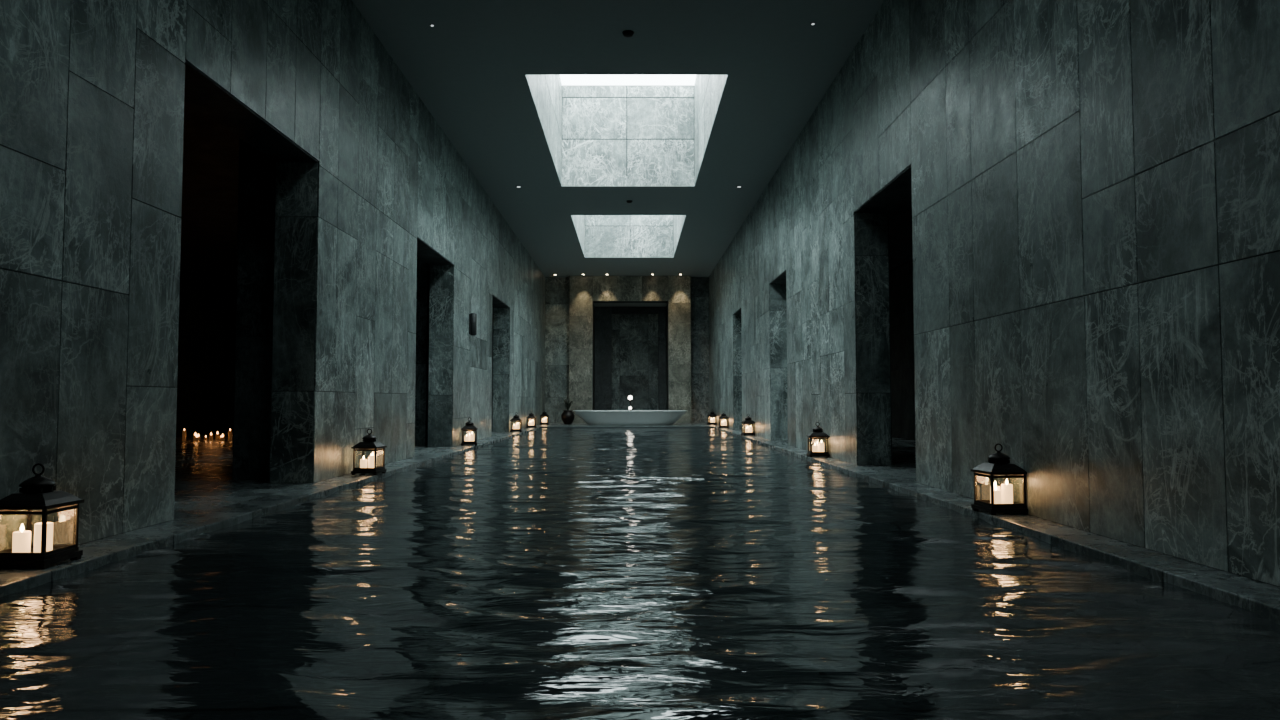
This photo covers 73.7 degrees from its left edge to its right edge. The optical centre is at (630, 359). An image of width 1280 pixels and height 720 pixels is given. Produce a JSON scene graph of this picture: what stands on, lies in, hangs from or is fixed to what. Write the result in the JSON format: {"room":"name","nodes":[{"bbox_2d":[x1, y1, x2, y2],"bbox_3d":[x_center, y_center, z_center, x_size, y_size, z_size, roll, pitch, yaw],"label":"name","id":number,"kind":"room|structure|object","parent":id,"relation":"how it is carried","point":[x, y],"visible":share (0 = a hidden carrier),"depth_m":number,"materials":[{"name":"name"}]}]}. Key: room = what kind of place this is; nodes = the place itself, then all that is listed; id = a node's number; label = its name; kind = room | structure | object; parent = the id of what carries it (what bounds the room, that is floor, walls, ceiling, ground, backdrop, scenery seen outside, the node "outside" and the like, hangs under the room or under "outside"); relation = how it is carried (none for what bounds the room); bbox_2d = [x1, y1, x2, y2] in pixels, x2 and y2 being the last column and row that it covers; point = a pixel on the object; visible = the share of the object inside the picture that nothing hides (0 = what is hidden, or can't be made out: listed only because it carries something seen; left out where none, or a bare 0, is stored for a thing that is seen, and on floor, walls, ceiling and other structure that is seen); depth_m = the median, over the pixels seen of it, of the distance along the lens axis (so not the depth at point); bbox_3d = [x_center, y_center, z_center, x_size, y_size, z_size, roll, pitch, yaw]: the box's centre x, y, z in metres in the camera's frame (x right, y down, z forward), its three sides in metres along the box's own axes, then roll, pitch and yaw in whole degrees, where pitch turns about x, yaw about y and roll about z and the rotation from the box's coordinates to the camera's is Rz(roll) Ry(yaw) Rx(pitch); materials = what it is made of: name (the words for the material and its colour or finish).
{"room":"indoor spa pool","nodes":[
{"label":"indoor spa pool","id":0,"kind":"room"},
{"bbox_2d":[176,271,235,436],"bbox_3d":[-7.940,-0.291,15.781,7.720,4.540,39.900,0,-3,0],"label":"wall","id":1,"kind":"structure","parent":0,"point":[207,307],"depth_m":22.98,"materials":[{"name":"tile"}]},
{"bbox_2d":[0,0,544,550],"bbox_3d":[-3.840,-1.205,15.824,0.508,6.370,39.500,0,-3,0],"label":"wall","id":2,"kind":"structure","parent":0,"point":[93,93],"depth_m":7.68,"materials":[{"name":"stone"}]},
{"bbox_2d":[0,423,550,596],"bbox_3d":[-3.394,2.206,15.664,0.412,1.060,39.500,0,-3,0],"label":"pool ledge","id":3,"kind":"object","parent":2,"relation":"attached to","point":[97,553],"depth_m":6.44,"materials":[{"name":"stone"}]},
{"bbox_2d":[0,463,83,568],"bbox_3d":[-3.420,0.883,4.914,0.330,0.576,0.330,0,-3,0],"label":"lantern","id":4,"kind":"object","parent":3,"relation":"on","point":[38,492],"visible":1,"depth_m":4.84,"materials":[{"name":"brown metal"}]},
{"bbox_2d":[12,531,30,551],"bbox_3d":[-3.475,1.039,4.867,0.086,0.120,0.086,0,-3,0],"label":"candle","id":5,"kind":"object","parent":4,"relation":"on","point":[21,541],"depth_m":4.84,"materials":[{"name":"wax"}]},
{"bbox_2d":[34,522,52,551],"bbox_3d":[-3.365,1.018,4.888,0.090,0.165,0.090,0,-3,0],"label":"candle","id":6,"kind":"object","parent":4,"relation":"on","point":[37,526],"depth_m":4.86,"materials":[{"name":"wax"}]},
{"bbox_2d":[351,429,386,474],"bbox_3d":[-3.330,1.162,10.857,0.330,0.576,0.330,0,-3,6],"label":"lantern","id":7,"kind":"object","parent":3,"relation":"on","point":[369,443],"visible":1,"depth_m":10.77,"materials":[{"name":"brown metal"}]},
{"bbox_2d":[360,459,366,467],"bbox_3d":[-3.389,1.318,10.816,0.086,0.120,0.086,0,-3,6],"label":"candle","id":8,"kind":"object","parent":7,"relation":"on","point":[363,462],"depth_m":10.78,"materials":[{"name":"wax"}]},
{"bbox_2d":[369,455,373,467],"bbox_3d":[-3.277,1.296,10.826,0.090,0.165,0.090,0,-3,6],"label":"candle","id":9,"kind":"object","parent":7,"relation":"on","point":[371,458],"depth_m":10.78,"materials":[{"name":"wax"}]},
{"bbox_2d":[461,418,477,445],"bbox_3d":[-3.360,1.485,17.750,0.330,0.576,0.330,0,-3,-9],"label":"lantern","id":10,"kind":"object","parent":3,"relation":"on","point":[469,426],"visible":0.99,"depth_m":17.63,"materials":[{"name":"brown metal"}]},
{"bbox_2d":[510,412,522,431],"bbox_3d":[-3.380,1.831,25.142,0.330,0.576,0.330,0,-3,0],"label":"lantern","id":11,"kind":"object","parent":3,"relation":"on","point":[518,427],"visible":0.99,"depth_m":25.06,"materials":[{"name":"brown metal"}]},
{"bbox_2d":[526,411,535,427],"bbox_3d":[-3.360,2.000,28.738,0.330,0.576,0.330,1,-3,-11],"label":"lantern","id":12,"kind":"object","parent":3,"relation":"on","point":[529,424],"visible":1,"depth_m":28.64,"materials":[{"name":"brown metal"}]},
{"bbox_2d":[540,411,548,424],"bbox_3d":[-3.300,2.178,32.534,0.330,0.576,0.330,0,-3,0],"label":"lantern","id":13,"kind":"object","parent":3,"relation":"on","point":[544,414],"visible":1,"depth_m":32.39,"materials":[{"name":"brown metal"}]},
{"bbox_2d":[469,313,476,335],"bbox_3d":[-3.509,-0.793,18.958,0.155,0.500,0.140,0,-3,0],"label":"wall sconce","id":14,"kind":"object","parent":2,"relation":"attached to","point":[473,316],"visible":1,"depth_m":18.90,"materials":[{"name":"metal"}]},
{"bbox_2d":[174,423,915,519],"bbox_3d":[-2.450,2.388,17.407,18.100,1.260,43.000,0,-3,0],"label":"floor","id":15,"kind":"structure","parent":0,"point":[204,482],"depth_m":11.55,"materials":[{"name":"stone"}]},
{"bbox_2d":[182,428,231,441],"bbox_3d":[-9.821,1.723,19.833,1.010,0.294,1.013,0,-3,0],"label":"cluster","id":16,"kind":"object","parent":15,"relation":"on","point":[196,438],"visible":0.96,"depth_m":19.87,"materials":[{"name":"beige wax"}]},
{"bbox_2d":[491,307,492,430],"bbox_3d":[-4.440,0.034,25.920,0.468,4.240,0.614,0,-3,0],"label":"stone pier","id":17,"kind":"object","parent":15,"relation":"on","point":[492,307],"visible":0.04,"depth_m":25.92,"materials":[{"name":"stone"}]},
{"bbox_2d":[561,399,574,423],"bbox_3d":[-2.461,1.993,33.173,0.562,1.004,0.599,0,-3,0],"label":"potted plant","id":18,"kind":"object","parent":15,"relation":"on","point":[567,416],"visible":0.98,"depth_m":32.98,"materials":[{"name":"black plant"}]},
{"bbox_2d":[573,410,686,425],"bbox_3d":[-0.030,2.163,31.934,4.300,0.550,1.700,0,-3,0],"label":"bathtub","id":19,"kind":"object","parent":15,"relation":"on","point":[591,417],"visible":0.99,"depth_m":31.27,"materials":[{"name":"stone"}]},
{"bbox_2d":[628,395,631,410],"bbox_3d":[-0.030,1.835,31.949,0.240,1.015,0.240,0,-3,0],"label":"lamp","id":20,"kind":"object","parent":19,"relation":"on","point":[630,396],"visible":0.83,"depth_m":31.92,"materials":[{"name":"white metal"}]},
{"bbox_2d":[0,428,1279,719],"bbox_3d":[-0.130,1.617,13.134,6.136,0.055,34.390,0,-3,0],"label":"pool water","id":21,"kind":"object","parent":15,"relation":"in","point":[542,573],"visible":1,"depth_m":3.98,"materials":[{"name":"black liquid"}]},
{"bbox_2d":[180,101,912,285],"bbox_3d":[-2.450,-2.659,15.892,18.700,0.200,39.500,0,-3,0],"label":"ceiling","id":22,"kind":"structure","parent":0,"point":[210,177],"depth_m":14.80,"materials":[{"name":"stone"}]},
{"bbox_2d":[352,0,883,276],"bbox_3d":[-0.165,-4.505,16.129,7.830,0.250,39.800,0,-3,0],"label":"ceiling","id":23,"kind":"structure","parent":0,"point":[469,69],"depth_m":13.50,"materials":[{"name":"paint"}]},
{"bbox_2d":[526,75,726,185],"bbox_3d":[-0.070,-5.628,17.057,3.600,2.558,7.450,0,-3,0],"label":"skylight","id":24,"kind":"object","parent":23,"relation":"attached to","point":[600,130],"visible":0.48,"depth_m":20.55,"materials":[{"name":"tile"}]},
{"bbox_2d":[560,75,695,84],"bbox_3d":[-0.070,-6.826,17.113,3.200,0.040,7.050,0,-3,0],"label":"skylight","id":25,"kind":"object","parent":24,"relation":"attached to","point":[564,79],"depth_m":20.26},
{"bbox_2d":[622,30,633,37],"bbox_3d":[-0.040,-4.549,11.926,0.170,0.055,0.170,0,-3,0],"label":"smoke detector","id":26,"kind":"object","parent":23,"relation":"attached to","point":[627,33],"visible":1,"depth_m":11.88,"materials":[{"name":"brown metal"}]},
{"bbox_2d":[571,215,685,256],"bbox_3d":[-0.070,-5.149,27.296,3.600,2.558,7.450,0,-3,0],"label":"skylight","id":27,"kind":"object","parent":23,"relation":"attached to","point":[598,235],"visible":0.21,"depth_m":30.78,"materials":[{"name":"tile"}]},
{"bbox_2d":[545,276,709,422],"bbox_3d":[-0.165,-0.209,37.069,6.870,6.370,3.964,0,-3,0],"label":"wall","id":28,"kind":"structure","parent":0,"point":[609,340],"depth_m":35.53,"materials":[{"name":"stone"}]},
{"bbox_2d":[889,259,915,440],"bbox_3d":[5.325,-0.291,15.781,3.150,4.540,39.900,0,-3,0],"label":"wall","id":29,"kind":"structure","parent":0,"point":[902,334],"depth_m":20.63,"materials":[{"name":"tile"}]},
{"bbox_2d":[709,0,1279,586],"bbox_3d":[3.510,-1.205,15.824,0.508,6.370,39.500,0,-3,0],"label":"wall","id":30,"kind":"structure","parent":0,"point":[1093,186],"depth_m":6.58,"materials":[{"name":"stone"}]},
{"bbox_2d":[704,423,1279,624],"bbox_3d":[3.099,2.206,15.664,0.342,1.060,39.500,0,-3,0],"label":"pool ledge","id":31,"kind":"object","parent":30,"relation":"attached to","point":[1260,598],"depth_m":5.52,"materials":[{"name":"stone"}]},
{"bbox_2d":[707,410,716,424],"bbox_3d":[3.100,2.178,32.534,0.330,0.576,0.330,1,-3,-11],"label":"lantern","id":32,"kind":"object","parent":31,"relation":"on","point":[712,421],"visible":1,"depth_m":32.43,"materials":[{"name":"brown metal"}]},
{"bbox_2d":[718,411,728,427],"bbox_3d":[3.100,1.990,28.538,0.330,0.576,0.330,0,-3,0],"label":"lantern","id":33,"kind":"object","parent":31,"relation":"on","point":[725,424],"visible":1,"depth_m":28.46,"materials":[{"name":"brown metal"}]},
{"bbox_2d":[741,414,754,435],"bbox_3d":[3.100,1.710,22.545,0.330,0.576,0.330,0,-3,-6],"label":"lantern","id":34,"kind":"object","parent":31,"relation":"on","point":[748,420],"visible":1,"depth_m":22.45,"materials":[{"name":"brown metal"}]},
{"bbox_2d":[806,422,829,456],"bbox_3d":[3.100,1.316,14.154,0.330,0.576,0.330,0,-3,3],"label":"lantern","id":35,"kind":"object","parent":31,"relation":"on","point":[817,449],"visible":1,"depth_m":14.07,"materials":[{"name":"brown metal"}]},
{"bbox_2d":[812,445,817,451],"bbox_3d":[3.043,1.472,14.109,0.086,0.120,0.086,0,-3,3],"label":"candle","id":36,"kind":"object","parent":35,"relation":"on","point":[814,447],"depth_m":14.08,"materials":[{"name":"wax"}]},
{"bbox_2d":[819,443,823,451],"bbox_3d":[3.154,1.450,14.125,0.090,0.165,0.090,0,-3,3],"label":"candle","id":37,"kind":"object","parent":35,"relation":"on","point":[821,445],"depth_m":14.09,"materials":[{"name":"wax"}]},
{"bbox_2d":[971,443,1028,514],"bbox_3d":[3.090,0.988,7.162,0.330,0.576,0.330,0,-3,-6],"label":"lantern","id":38,"kind":"object","parent":31,"relation":"on","point":[1001,501],"visible":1,"depth_m":7.07,"materials":[{"name":"brown metal"}]},
{"bbox_2d":[990,490,1001,503],"bbox_3d":[3.039,1.144,7.109,0.086,0.120,0.086,0,-3,-6],"label":"candle","id":39,"kind":"object","parent":38,"relation":"on","point":[997,493],"depth_m":7.07,"materials":[{"name":"wax"}]},
{"bbox_2d":[1001,484,1012,503],"bbox_3d":[3.147,1.123,7.141,0.090,0.165,0.090,0,-3,-6],"label":"candle","id":40,"kind":"object","parent":38,"relation":"on","point":[1006,489],"depth_m":7.10,"materials":[{"name":"wax"}]}
]}

